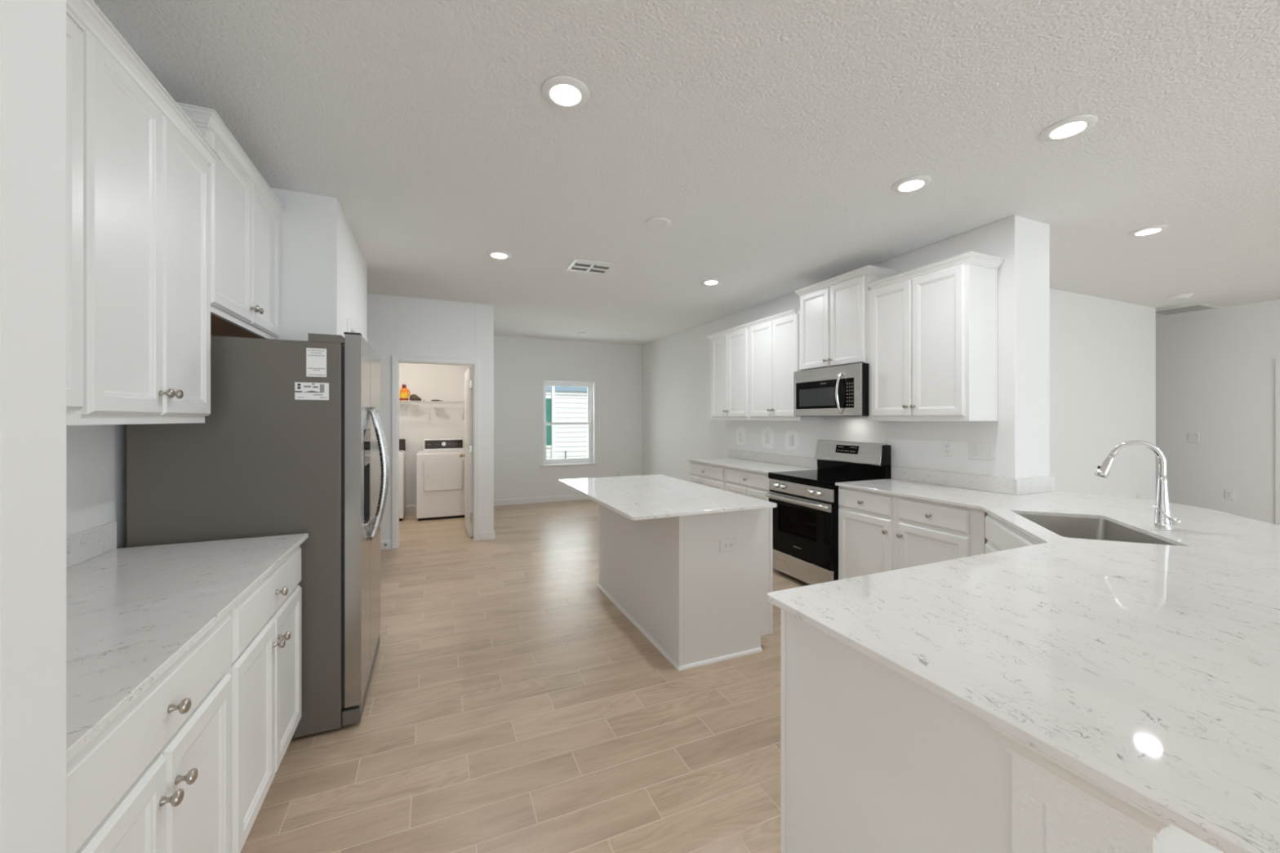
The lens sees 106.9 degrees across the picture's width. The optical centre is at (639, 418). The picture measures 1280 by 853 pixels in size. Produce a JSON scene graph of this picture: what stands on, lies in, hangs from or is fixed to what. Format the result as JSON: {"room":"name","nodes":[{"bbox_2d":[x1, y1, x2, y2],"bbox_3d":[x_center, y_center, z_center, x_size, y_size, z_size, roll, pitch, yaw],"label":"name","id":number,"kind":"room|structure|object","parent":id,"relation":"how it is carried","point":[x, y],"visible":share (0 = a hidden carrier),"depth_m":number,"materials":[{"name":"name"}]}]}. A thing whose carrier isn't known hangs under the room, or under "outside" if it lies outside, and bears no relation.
{"room":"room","nodes":[
{"label":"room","id":0,"kind":"room"},
{"bbox_2d":[0,0,66,852],"bbox_3d":[-2.202,0.038,0.054,3.000,2.752,0.124,0,0,-23],"label":"wall","id":1,"kind":"structure","parent":0,"point":[33,33],"depth_m":0.64,"materials":[{"name":"white paint"}]},
{"bbox_2d":[66,424,126,548],"bbox_3d":[-2.247,0.038,2.165,0.120,2.752,3.786,0,0,-23],"label":"wall","id":2,"kind":"structure","parent":0,"point":[96,455],"depth_m":1.75,"materials":[{"name":"white paint"}]},
{"bbox_2d":[66,14,83,425],"bbox_3d":[-1.418,-0.504,0.847,0.359,1.044,0.698,0,0,-23],"label":"upper cabinet","id":3,"kind":"object","parent":2,"relation":"attached to","point":[74,37],"visible":0.27,"depth_m":1.18,"materials":[{"name":"white paint"}]},
{"bbox_2d":[66,521,116,568],"bbox_3d":[-1.728,0.448,1.139,0.020,0.102,1.491,0,0,-23],"label":"backsplash","id":4,"kind":"structure","parent":2,"relation":"attached to","point":[84,545],"depth_m":1.69,"materials":[{"name":"white stone"}]},
{"bbox_2d":[66,0,222,425],"bbox_3d":[-1.571,-0.523,1.202,0.359,1.082,1.469,0,0,-23],"label":"upper cabinet","id":5,"kind":"object","parent":2,"relation":"attached to","point":[147,169],"visible":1,"depth_m":1.46,"materials":[{"name":"white paint"}]},
{"bbox_2d":[176,102,285,339],"bbox_3d":[-2.032,-0.832,2.267,0.354,0.788,0.974,0,0,-23],"label":"upper cabinet","id":6,"kind":"object","parent":2,"relation":"attached to","point":[246,212],"visible":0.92,"depth_m":2.22,"materials":[{"name":"white paint"}]},
{"bbox_2d":[270,187,367,341],"bbox_3d":[-2.392,0.038,3.405,0.597,2.752,1.394,0,0,-23],"label":"wall","id":7,"kind":"structure","parent":0,"point":[323,268],"depth_m":2.84,"materials":[{"name":"white paint"}]},
{"bbox_2d":[346,317,367,342],"bbox_3d":[-2.164,0.364,3.651,0.016,2.100,0.944,0,0,-23],"label":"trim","id":8,"kind":"structure","parent":7,"relation":"attached to","point":[351,326],"depth_m":3.36,"materials":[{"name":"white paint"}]},
{"bbox_2d":[367,293,493,540],"bbox_3d":[-3.642,0.038,4.824,4.134,2.752,0.115,0,0,-23],"label":"wall","id":9,"kind":"structure","parent":0,"point":[402,326],"depth_m":5.35,"materials":[{"name":"white paint"}]},
{"bbox_2d":[380,539,391,550],"bbox_3d":[-3.146,1.366,4.967,0.959,0.096,0.014,0,0,-23],"label":"baseboard","id":10,"kind":"structure","parent":9,"relation":"attached to","point":[388,542],"depth_m":5.13,"materials":[{"name":"white paint"}]},
{"bbox_2d":[391,355,479,548],"bbox_3d":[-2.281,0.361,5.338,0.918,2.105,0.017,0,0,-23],"label":"trim","id":11,"kind":"structure","parent":9,"relation":"attached to","point":[395,359],"depth_m":5.20,"materials":[{"name":"white paint"}]},
{"bbox_2d":[459,367,472,537],"bbox_3d":[-2.145,0.397,5.943,0.164,2.010,0.755,0,0,-25],"label":"door","id":12,"kind":"structure","parent":9,"relation":"in","point":[468,455],"depth_m":5.70,"materials":[{"name":"white paint"}]},
{"bbox_2d":[399,336,642,505],"bbox_3d":[-2.011,0.038,7.943,5.400,2.752,0.180,0,0,-23],"label":"wall","id":13,"kind":"structure","parent":0,"point":[522,366],"depth_m":7.93,"materials":[{"name":"white paint"}]},
{"bbox_2d":[405,505,416,511],"bbox_3d":[-3.518,1.366,7.188,1.795,0.096,0.014,0,0,-23],"label":"baseboard","id":14,"kind":"structure","parent":13,"relation":"attached to","point":[408,508],"depth_m":7.20,"materials":[{"name":"white paint"}]},
{"bbox_2d":[399,400,464,420],"bbox_3d":[-3.459,-0.115,7.048,1.792,0.291,0.313,0,0,-23],"label":"wire shelf","id":15,"kind":"object","parent":13,"relation":"attached to","point":[414,402],"visible":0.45,"depth_m":7.10,"materials":[{"name":"white metal"}]},
{"bbox_2d":[400,384,409,400],"bbox_3d":[-3.465,-0.381,7.000,0.140,0.240,0.074,0,0,-23],"label":"detergent bottle","id":16,"kind":"object","parent":15,"relation":"on","point":[404,395],"visible":0.96,"depth_m":6.97,"materials":[{"name":"orange plastic"}]},
{"bbox_2d":[408,394,421,400],"bbox_3d":[-3.337,-0.311,7.055,0.166,0.101,0.128,0,0,-23],"label":"cloth bundle","id":17,"kind":"object","parent":15,"relation":"on","point":[412,397],"visible":0.91,"depth_m":7.01,"materials":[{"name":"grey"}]},
{"bbox_2d":[493,493,590,506],"bbox_3d":[-1.263,1.366,8.160,2.845,0.096,0.014,0,0,-23],"label":"baseboard","id":18,"kind":"structure","parent":13,"relation":"attached to","point":[568,497],"depth_m":7.97,"materials":[{"name":"white paint"}]},
{"bbox_2d":[539,381,597,466],"bbox_3d":[-1.245,0.088,8.249,1.013,1.448,0.205,0,0,-23],"label":"window","id":19,"kind":"structure","parent":13,"relation":"in","point":[573,461],"depth_m":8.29,"materials":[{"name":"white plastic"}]},
{"bbox_2d":[617,471,621,476],"bbox_3d":[-0.376,1.014,8.545,0.072,0.118,0.008,0,0,-23],"label":"electrical outlet","id":20,"kind":"object","parent":13,"relation":"attached to","point":[619,473],"visible":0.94,"depth_m":8.54,"materials":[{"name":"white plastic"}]},
{"bbox_2d":[240,498,810,852],"bbox_3d":[1.964,1.454,2.263,12.600,0.080,13.800,0,0,-23],"label":"floor","id":21,"kind":"structure","parent":0,"point":[511,705],"depth_m":2.17,"materials":[{"name":"brown wood"}]},
{"bbox_2d":[66,612,231,852],"bbox_3d":[-1.286,0.968,0.913,0.652,0.892,0.724,0,0,-23],"label":"base cabinet","id":22,"kind":"object","parent":21,"relation":"on","point":[157,778],"visible":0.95,"depth_m":1.01,"materials":[{"name":"white paint"}]},
{"bbox_2d":[66,521,308,764],"bbox_3d":[-1.444,0.459,1.262,0.637,0.122,1.491,0,0,-23],"label":"countertop","id":23,"kind":"structure","parent":22,"relation":"on","point":[132,612],"depth_m":1.28,"materials":[{"name":"white stone"}]},
{"bbox_2d":[126,332,389,738],"bbox_3d":[-1.771,0.511,2.419,0.884,1.806,0.845,0,0,-23],"label":"refrigerator","id":24,"kind":"object","parent":21,"relation":"on","point":[264,461],"visible":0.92,"depth_m":2.08,"materials":[{"name":"grey metal"}]},
{"bbox_2d":[294,382,328,399],"bbox_3d":[-1.448,-0.120,2.096,0.126,0.076,0.002,0,0,-23],"label":"picture card","id":25,"kind":"object","parent":24,"relation":"attached to","point":[303,391],"visible":1,"depth_m":2.10,"materials":[{"name":"white paper"}]},
{"bbox_2d":[294,382,324,392],"bbox_3d":[-1.455,-0.135,2.092,0.109,0.042,0.001,0,0,-23],"label":"picture","id":26,"kind":"object","parent":25,"relation":"on","point":[299,387],"depth_m":2.09,"materials":[{"name":"grey paper"}]},
{"bbox_2d":[306,347,326,377],"bbox_3d":[-1.433,-0.247,2.103,0.075,0.126,0.002,0,0,-23],"label":"notice","id":27,"kind":"object","parent":24,"relation":"attached to","point":[316,358],"visible":1,"depth_m":2.10,"materials":[{"name":"white paper"}]},
{"bbox_2d":[226,546,301,852],"bbox_3d":[-1.581,0.968,1.596,0.652,0.892,0.762,0,0,-23],"label":"base cabinet","id":28,"kind":"object","parent":21,"relation":"on","point":[264,669],"visible":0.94,"depth_m":1.61,"materials":[{"name":"white paint"}]},
{"bbox_2d":[399,439,405,520],"bbox_3d":[-3.707,0.861,6.711,0.686,1.105,0.660,0,0,-23],"label":"washer","id":29,"kind":"object","parent":21,"relation":"on","point":[402,442],"visible":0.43,"depth_m":6.54,"materials":[{"name":"white metal"}]},
{"bbox_2d":[416,438,464,520],"bbox_3d":[-2.883,0.861,6.952,0.686,1.105,0.720,0,0,-23],"label":"dryer","id":30,"kind":"object","parent":21,"relation":"on","point":[440,468],"visible":0.89,"depth_m":6.65,"materials":[{"name":"white metal"}]},
{"bbox_2d":[596,502,772,671],"bbox_3d":[0.243,0.968,3.468,0.692,0.892,1.468,0,0,-23],"label":"kitchen island","id":31,"kind":"object","parent":21,"relation":"on","point":[698,604],"visible":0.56,"depth_m":2.84,"materials":[{"name":"white paint"}]},
{"bbox_2d":[558,474,777,519],"bbox_3d":[0.070,0.510,3.334,0.927,0.020,1.603,0,0,-23],"label":"island countertop","id":32,"kind":"structure","parent":31,"relation":"on","point":[638,497],"depth_m":3.00,"materials":[{"name":"white stone"}]},
{"bbox_2d":[719,537,736,552],"bbox_3d":[0.521,0.747,2.801,0.118,0.073,0.008,0,0,-23],"label":"electrical outlet","id":33,"kind":"object","parent":31,"relation":"attached to","point":[726,544],"visible":1,"depth_m":2.80,"materials":[{"name":"white plastic"}]},
{"bbox_2d":[688,461,725,490],"bbox_3d":[1.022,0.968,5.633,0.649,0.892,0.786,0,0,-23],"label":"base cabinet","id":34,"kind":"object","parent":21,"relation":"on","point":[705,474],"visible":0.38,"depth_m":5.47,"materials":[{"name":"white paint"}]},
{"bbox_2d":[725,466,770,501],"bbox_3d":[1.337,0.968,4.902,0.649,0.892,0.803,0,0,-23],"label":"base cabinet","id":35,"kind":"object","parent":21,"relation":"on","point":[748,483],"visible":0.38,"depth_m":4.77,"materials":[{"name":"white paint"}]},
{"bbox_2d":[686,448,817,474],"bbox_3d":[1.185,0.459,5.274,0.634,0.122,1.604,0,0,-23],"label":"countertop","id":36,"kind":"structure","parent":35,"relation":"on","point":[758,462],"depth_m":5.20,"materials":[{"name":"white stone"}]},
{"bbox_2d":[765,440,891,584],"bbox_3d":[1.609,0.788,4.160,0.720,1.161,0.767,0,0,-23],"label":"electric range","id":37,"kind":"object","parent":21,"relation":"on","point":[805,517],"visible":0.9,"depth_m":4.03,"materials":[{"name":"silver metal"}]},
{"bbox_2d":[765,491,834,570],"bbox_3d":[1.597,0.911,4.155,0.694,0.542,0.757,0,0,-23],"label":"oven","id":38,"kind":"object","parent":37,"relation":"in","point":[803,522],"depth_m":3.96,"materials":[{"name":"silver metal"}]},
{"bbox_2d":[768,469,884,489],"bbox_3d":[1.608,0.525,4.160,0.592,0.054,0.767,0,0,-23],"label":"cooktop","id":39,"kind":"object","parent":37,"relation":"in","point":[817,479],"depth_m":4.09,"materials":[{"name":"black glass"}]},
{"bbox_2d":[780,608,1012,852],"bbox_3d":[1.142,0.968,1.385,1.346,0.892,0.640,0,0,-23],"label":"cabinet side panel","id":40,"kind":"object","parent":21,"relation":"on","point":[873,760],"visible":0.21,"depth_m":1.09,"materials":[{"name":"white paint"}]},
{"bbox_2d":[838,485,986,579],"bbox_3d":[2.016,0.968,3.329,0.649,0.892,1.075,0,0,-23],"label":"base cabinet","id":41,"kind":"object","parent":21,"relation":"on","point":[878,532],"visible":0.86,"depth_m":3.22,"materials":[{"name":"white paint"}]},
{"bbox_2d":[766,466,1279,852],"bbox_3d":[1.823,0.459,1.950,2.093,0.122,3.829,0,0,26],"label":"countertop","id":42,"kind":"structure","parent":41,"relation":"on","point":[1150,673],"depth_m":1.08,"materials":[{"name":"white stone"}]},
{"bbox_2d":[1018,514,1174,545],"bbox_3d":[2.090,0.622,2.225,0.461,0.203,0.708,0,0,22],"label":"sink","id":43,"kind":"object","parent":42,"relation":"in","point":[1064,526],"visible":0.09,"depth_m":2.47,"materials":[{"name":"silver metal"}]},
{"bbox_2d":[1094,440,1181,530],"bbox_3d":[2.275,0.299,2.179,0.290,0.401,0.069,0,0,22],"label":"kitchen faucet","id":44,"kind":"object","parent":42,"relation":"on","point":[1163,520],"visible":1,"depth_m":2.15,"materials":[{"name":"silver metal"}]},
{"bbox_2d":[985,512,1041,553],"bbox_3d":[1.840,0.968,2.299,0.154,0.892,0.846,0,0,22],"label":"base cabinet","id":45,"kind":"object","parent":21,"relation":"on","point":[1000,535],"visible":0.02,"depth_m":2.42,"materials":[{"name":"white paint"}]},
{"bbox_2d":[92,0,1279,346],"bbox_3d":[1.964,-1.388,2.263,12.600,0.100,13.800,0,0,-23],"label":"ceiling","id":46,"kind":"structure","parent":0,"point":[773,138],"depth_m":2.24,"materials":[{"name":"white paint"}]},
{"bbox_2d":[486,250,511,258],"bbox_3d":[-1.149,-1.332,3.875,0.200,0.012,0.200,0,0,-23],"label":"recessed light","id":47,"kind":"object","parent":46,"relation":"in","point":[493,254],"visible":1,"depth_m":3.85,"materials":[{"name":"white plastic"}]},
{"bbox_2d":[491,253,506,258],"bbox_3d":[-1.149,-1.327,3.875,0.123,0.002,0.123,0,0,2],"label":"diffuser","id":48,"kind":"object","parent":47,"relation":"attached to","point":[497,255],"depth_m":3.87,"materials":[{"name":"white plastic"}]},
{"bbox_2d":[540,75,590,109],"bbox_3d":[-0.306,-1.332,1.951,0.200,0.012,0.200,0,0,-23],"label":"recessed light","id":49,"kind":"object","parent":46,"relation":"in","point":[565,92],"visible":1,"depth_m":1.93,"materials":[{"name":"white plastic"}]},
{"bbox_2d":[550,84,580,106],"bbox_3d":[-0.306,-1.327,1.951,0.123,0.002,0.123,0,0,42],"label":"diffuser","id":50,"kind":"object","parent":49,"relation":"attached to","point":[560,95],"depth_m":1.95,"materials":[{"name":"white plastic"}]},
{"bbox_2d":[577,332,586,335],"bbox_3d":[-0.912,-1.322,7.415,0.140,0.032,0.140,0,0,-23],"label":"smoke detector","id":51,"kind":"object","parent":46,"relation":"attached to","point":[578,333],"visible":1,"depth_m":7.37,"materials":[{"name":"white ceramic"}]},
{"bbox_2d":[565,258,617,275],"bbox_3d":[-0.432,-1.331,4.186,0.380,0.015,0.310,0,0,-22],"label":"ceiling vent","id":52,"kind":"object","parent":46,"relation":"in","point":[578,265],"visible":1,"depth_m":4.17,"materials":[{"name":"white metal"}]},
{"bbox_2d":[645,217,671,228],"bbox_3d":[0.126,-1.332,3.242,0.170,0.012,0.170,0,0,-23],"label":"smoke detector","id":53,"kind":"object","parent":46,"relation":"attached to","point":[657,222],"visible":1,"depth_m":3.23,"materials":[{"name":"white plastic"}]},
{"bbox_2d":[701,279,721,284],"bbox_3d":[0.697,-1.332,4.645,0.200,0.012,0.200,0,0,-23],"label":"recessed light","id":54,"kind":"object","parent":46,"relation":"in","point":[707,282],"visible":1,"depth_m":4.61,"materials":[{"name":"white plastic"}]},
{"bbox_2d":[705,280,717,284],"bbox_3d":[0.697,-1.327,4.645,0.123,0.002,0.123,0,0,-18],"label":"diffuser","id":55,"kind":"object","parent":54,"relation":"attached to","point":[707,282],"depth_m":4.64,"materials":[{"name":"white plastic"}]},
{"bbox_2d":[891,175,931,193],"bbox_3d":[1.549,-1.332,2.711,0.200,0.012,0.200,0,0,-23],"label":"recessed light","id":56,"kind":"object","parent":46,"relation":"in","point":[912,184],"visible":1,"depth_m":2.69,"materials":[{"name":"white plastic"}]},
{"bbox_2d":[898,180,924,191],"bbox_3d":[1.549,-1.327,2.711,0.123,0.002,0.123,0,0,-18],"label":"diffuser","id":57,"kind":"object","parent":56,"relation":"attached to","point":[907,185],"depth_m":2.70,"materials":[{"name":"white plastic"}]},
{"bbox_2d":[1040,114,1097,141],"bbox_3d":[1.972,-1.332,2.188,0.200,0.012,0.200,0,0,-23],"label":"recessed light","id":58,"kind":"object","parent":46,"relation":"in","point":[1069,127],"visible":1,"depth_m":2.17,"materials":[{"name":"white plastic"}]},
{"bbox_2d":[1050,122,1086,138],"bbox_3d":[1.972,-1.327,2.188,0.123,0.002,0.123,0,0,-18],"label":"diffuser","id":59,"kind":"object","parent":58,"relation":"attached to","point":[1066,130],"depth_m":2.18,"materials":[{"name":"white plastic"}]},
{"bbox_2d":[1128,225,1168,236],"bbox_3d":[3.617,-1.332,3.380,0.200,0.012,0.200,0,0,-23],"label":"recessed light","id":60,"kind":"object","parent":46,"relation":"in","point":[1156,228],"visible":1,"depth_m":3.36,"materials":[{"name":"white plastic"}]},
{"bbox_2d":[1135,228,1160,235],"bbox_3d":[3.617,-1.327,3.380,0.123,0.002,0.123,0,0,2],"label":"diffuser","id":61,"kind":"object","parent":60,"relation":"attached to","point":[1147,231],"depth_m":3.38,"materials":[{"name":"white plastic"}]},
{"bbox_2d":[1167,293,1193,300],"bbox_3d":[5.867,-1.315,5.156,0.190,0.046,0.190,0,0,-23],"label":"smoke detector","id":62,"kind":"object","parent":46,"relation":"attached to","point":[1185,295],"visible":1,"depth_m":5.11,"materials":[{"name":"white plastic"}]},
{"bbox_2d":[1155,303,1220,315],"bbox_3d":[6.663,-1.334,5.848,0.500,0.008,0.500,0,0,-23],"label":"ceiling vent","id":63,"kind":"object","parent":46,"relation":"in","point":[1199,307],"visible":0.9,"depth_m":5.82,"materials":[{"name":"white metal"}]},
{"bbox_2d":[793,363,868,417],"bbox_3d":[1.746,-0.228,4.178,0.464,0.424,0.759,0,0,-23],"label":"microwave oven","id":64,"kind":"object","parent":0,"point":[839,391],"visible":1,"depth_m":4.02,"materials":[{"name":"silver metal"}]},
{"bbox_2d":[642,214,1049,481],"bbox_3d":[1.432,0.038,6.000,0.394,2.752,6.114,0,0,-23],"label":"wall","id":65,"kind":"structure","parent":0,"point":[677,424],"depth_m":3.67,"materials":[{"name":"white paint"}]},
{"bbox_2d":[706,323,750,420],"bbox_3d":[1.158,-0.515,5.684,0.357,1.066,0.852,0,0,-23],"label":"upper cabinet","id":66,"kind":"object","parent":65,"relation":"attached to","point":[730,348],"visible":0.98,"depth_m":5.56,"materials":[{"name":"white paint"}]},
{"bbox_2d":[738,431,742,441],"bbox_3d":[1.248,0.228,5.913,0.008,0.118,0.072,0,0,-23],"label":"electrical outlet","id":67,"kind":"object","parent":65,"relation":"attached to","point":[740,433],"visible":1,"depth_m":5.91,"materials":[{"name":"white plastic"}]},
{"bbox_2d":[735,426,746,445],"bbox_3d":[1.255,0.217,5.912,0.002,0.254,0.212,0,0,-23],"label":"paint patch","id":68,"kind":"object","parent":65,"relation":"attached to","point":[739,429],"visible":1,"depth_m":5.89,"materials":[{"name":"white"}]},
{"bbox_2d":[764,433,768,444],"bbox_3d":[1.454,0.228,5.436,0.008,0.118,0.072,0,0,-23],"label":"electrical outlet","id":69,"kind":"object","parent":65,"relation":"attached to","point":[766,435],"visible":1,"depth_m":5.43,"materials":[{"name":"white plastic"}]},
{"bbox_2d":[760,426,773,448],"bbox_3d":[1.458,0.218,5.440,0.002,0.268,0.231,0,0,-23],"label":"paint patch","id":70,"kind":"object","parent":65,"relation":"attached to","point":[767,430],"visible":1,"depth_m":5.42,"materials":[{"name":"white"}]},
{"bbox_2d":[728,448,817,468],"bbox_3d":[1.468,0.448,5.393,0.020,0.102,1.599,0,0,-23],"label":"backsplash","id":71,"kind":"structure","parent":65,"relation":"attached to","point":[806,462],"depth_m":5.27,"materials":[{"name":"white stone"}]},
{"bbox_2d":[746,309,824,420],"bbox_3d":[1.483,-0.515,4.930,0.357,1.066,0.788,0,0,-23],"label":"upper cabinet","id":72,"kind":"object","parent":65,"relation":"attached to","point":[775,340],"visible":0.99,"depth_m":4.82,"materials":[{"name":"white paint"}]},
{"bbox_2d":[788,435,793,445],"bbox_3d":[1.612,0.234,5.068,0.010,0.118,0.072,0,0,-23],"label":"light switch","id":73,"kind":"object","parent":65,"relation":"attached to","point":[790,437],"visible":1,"depth_m":5.06,"materials":[{"name":"white plastic"}]},
{"bbox_2d":[784,429,799,449],"bbox_3d":[1.620,0.226,5.065,0.002,0.230,0.225,0,0,-23],"label":"paint patch","id":74,"kind":"object","parent":65,"relation":"attached to","point":[796,439],"visible":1,"depth_m":5.05,"materials":[{"name":"white"}]},
{"bbox_2d":[794,265,898,370],"bbox_3d":[1.792,-0.828,4.215,0.357,0.772,0.848,0,0,-23],"label":"upper cabinet","id":75,"kind":"object","parent":65,"relation":"attached to","point":[833,312],"visible":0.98,"depth_m":4.09,"materials":[{"name":"white paint"}]},
{"bbox_2d":[867,251,1004,421],"bbox_3d":[2.108,-0.525,3.481,0.357,1.086,0.827,0,0,-23],"label":"upper cabinet","id":76,"kind":"object","parent":65,"relation":"attached to","point":[932,329],"visible":1,"depth_m":3.28,"materials":[{"name":"white paint"}]},
{"bbox_2d":[942,440,952,457],"bbox_3d":[2.281,0.224,3.525,0.008,0.118,0.072,0,0,-23],"label":"electrical outlet","id":77,"kind":"object","parent":65,"relation":"attached to","point":[947,445],"visible":1,"depth_m":3.52,"materials":[{"name":"white plastic"}]},
{"bbox_2d":[890,466,1013,494],"bbox_3d":[2.272,0.448,3.527,0.020,0.102,0.910,0,0,-23],"label":"backsplash","id":78,"kind":"structure","parent":65,"relation":"attached to","point":[993,484],"depth_m":3.45,"materials":[{"name":"white stone"}]},
{"bbox_2d":[968,442,993,460],"bbox_3d":[2.372,0.228,3.310,0.010,0.118,0.162,0,0,-23],"label":"light switch","id":79,"kind":"object","parent":65,"relation":"attached to","point":[976,451],"visible":1,"depth_m":3.30,"materials":[{"name":"white plastic"}]},
{"bbox_2d":[1013,475,1054,495],"bbox_3d":[2.646,0.448,3.182,0.431,0.102,0.020,0,0,-23],"label":"backsplash","id":80,"kind":"structure","parent":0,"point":[1042,484],"depth_m":3.16,"materials":[{"name":"white stone"}]},
{"bbox_2d":[1049,288,1155,500],"bbox_3d":[4.324,0.038,4.986,4.110,2.752,0.130,0,0,-23],"label":"wall","id":81,"kind":"structure","parent":0,"point":[1103,351],"depth_m":5.25,"materials":[{"name":"white paint"}]},
{"bbox_2d":[1160,826,1223,852],"bbox_3d":[2.005,0.968,1.644,0.983,0.892,3.131,0,0,40],"label":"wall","id":82,"kind":"structure","parent":0,"point":[1175,840],"depth_m":0.71,"materials":[{"name":"white paint"}]},
{"bbox_2d":[988,723,1174,839],"bbox_3d":[0.696,0.548,0.746,0.092,0.054,0.222,0,0,-23],"label":"trim","id":83,"kind":"structure","parent":82,"relation":"attached to","point":[1135,815],"depth_m":0.71,"materials":[{"name":"white paint"}]},
{"bbox_2d":[1012,755,1160,852],"bbox_3d":[0.685,0.968,0.742,0.022,0.892,0.175,0,0,-23],"label":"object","id":84,"kind":"structure","parent":82,"relation":"attached to","point":[1049,816],"depth_m":0.76,"materials":[{"name":"white paint"}]},
{"bbox_2d":[1155,299,1279,524],"bbox_3d":[8.141,0.038,3.294,0.120,2.752,10.800,0,0,-23],"label":"wall","id":85,"kind":"structure","parent":0,"point":[1215,367],"depth_m":5.75,"materials":[{"name":"white paint"}]},
{"bbox_2d":[1187,432,1199,442],"bbox_3d":[6.928,0.241,5.944,0.006,0.120,0.095,0,0,-23],"label":"thermostat","id":86,"kind":"object","parent":85,"relation":"attached to","point":[1192,437],"visible":1,"depth_m":5.94,"materials":[{"name":"white plastic"}]},
{"bbox_2d":[1224,488,1234,499],"bbox_3d":[7.044,0.909,5.674,0.008,0.118,0.072,0,0,-23],"label":"electrical outlet","id":87,"kind":"object","parent":85,"relation":"attached to","point":[1228,494],"visible":1,"depth_m":5.67,"materials":[{"name":"white plastic"}]},
{"bbox_2d":[1275,358,1279,525],"bbox_3d":[7.351,0.369,4.955,0.016,2.090,0.881,0,0,-23],"label":"trim","id":88,"kind":"structure","parent":85,"relation":"attached to","point":[1277,360],"depth_m":5.34,"materials":[{"name":"white paint"}]},
{"bbox_3d":[-2.230,0.038,6.623,0.115,2.752,2.069,0,0,-23],"label":"wall","id":89,"kind":"structure","parent":0,"visible":0},
{"bbox_2d":[480,529,495,540],"bbox_3d":[-2.211,1.366,6.550,0.167,0.096,2.180,0,0,-23],"label":"baseboard","id":90,"kind":"structure","parent":89,"relation":"attached to","point":[488,535],"depth_m":5.55,"materials":[{"name":"white paint"}]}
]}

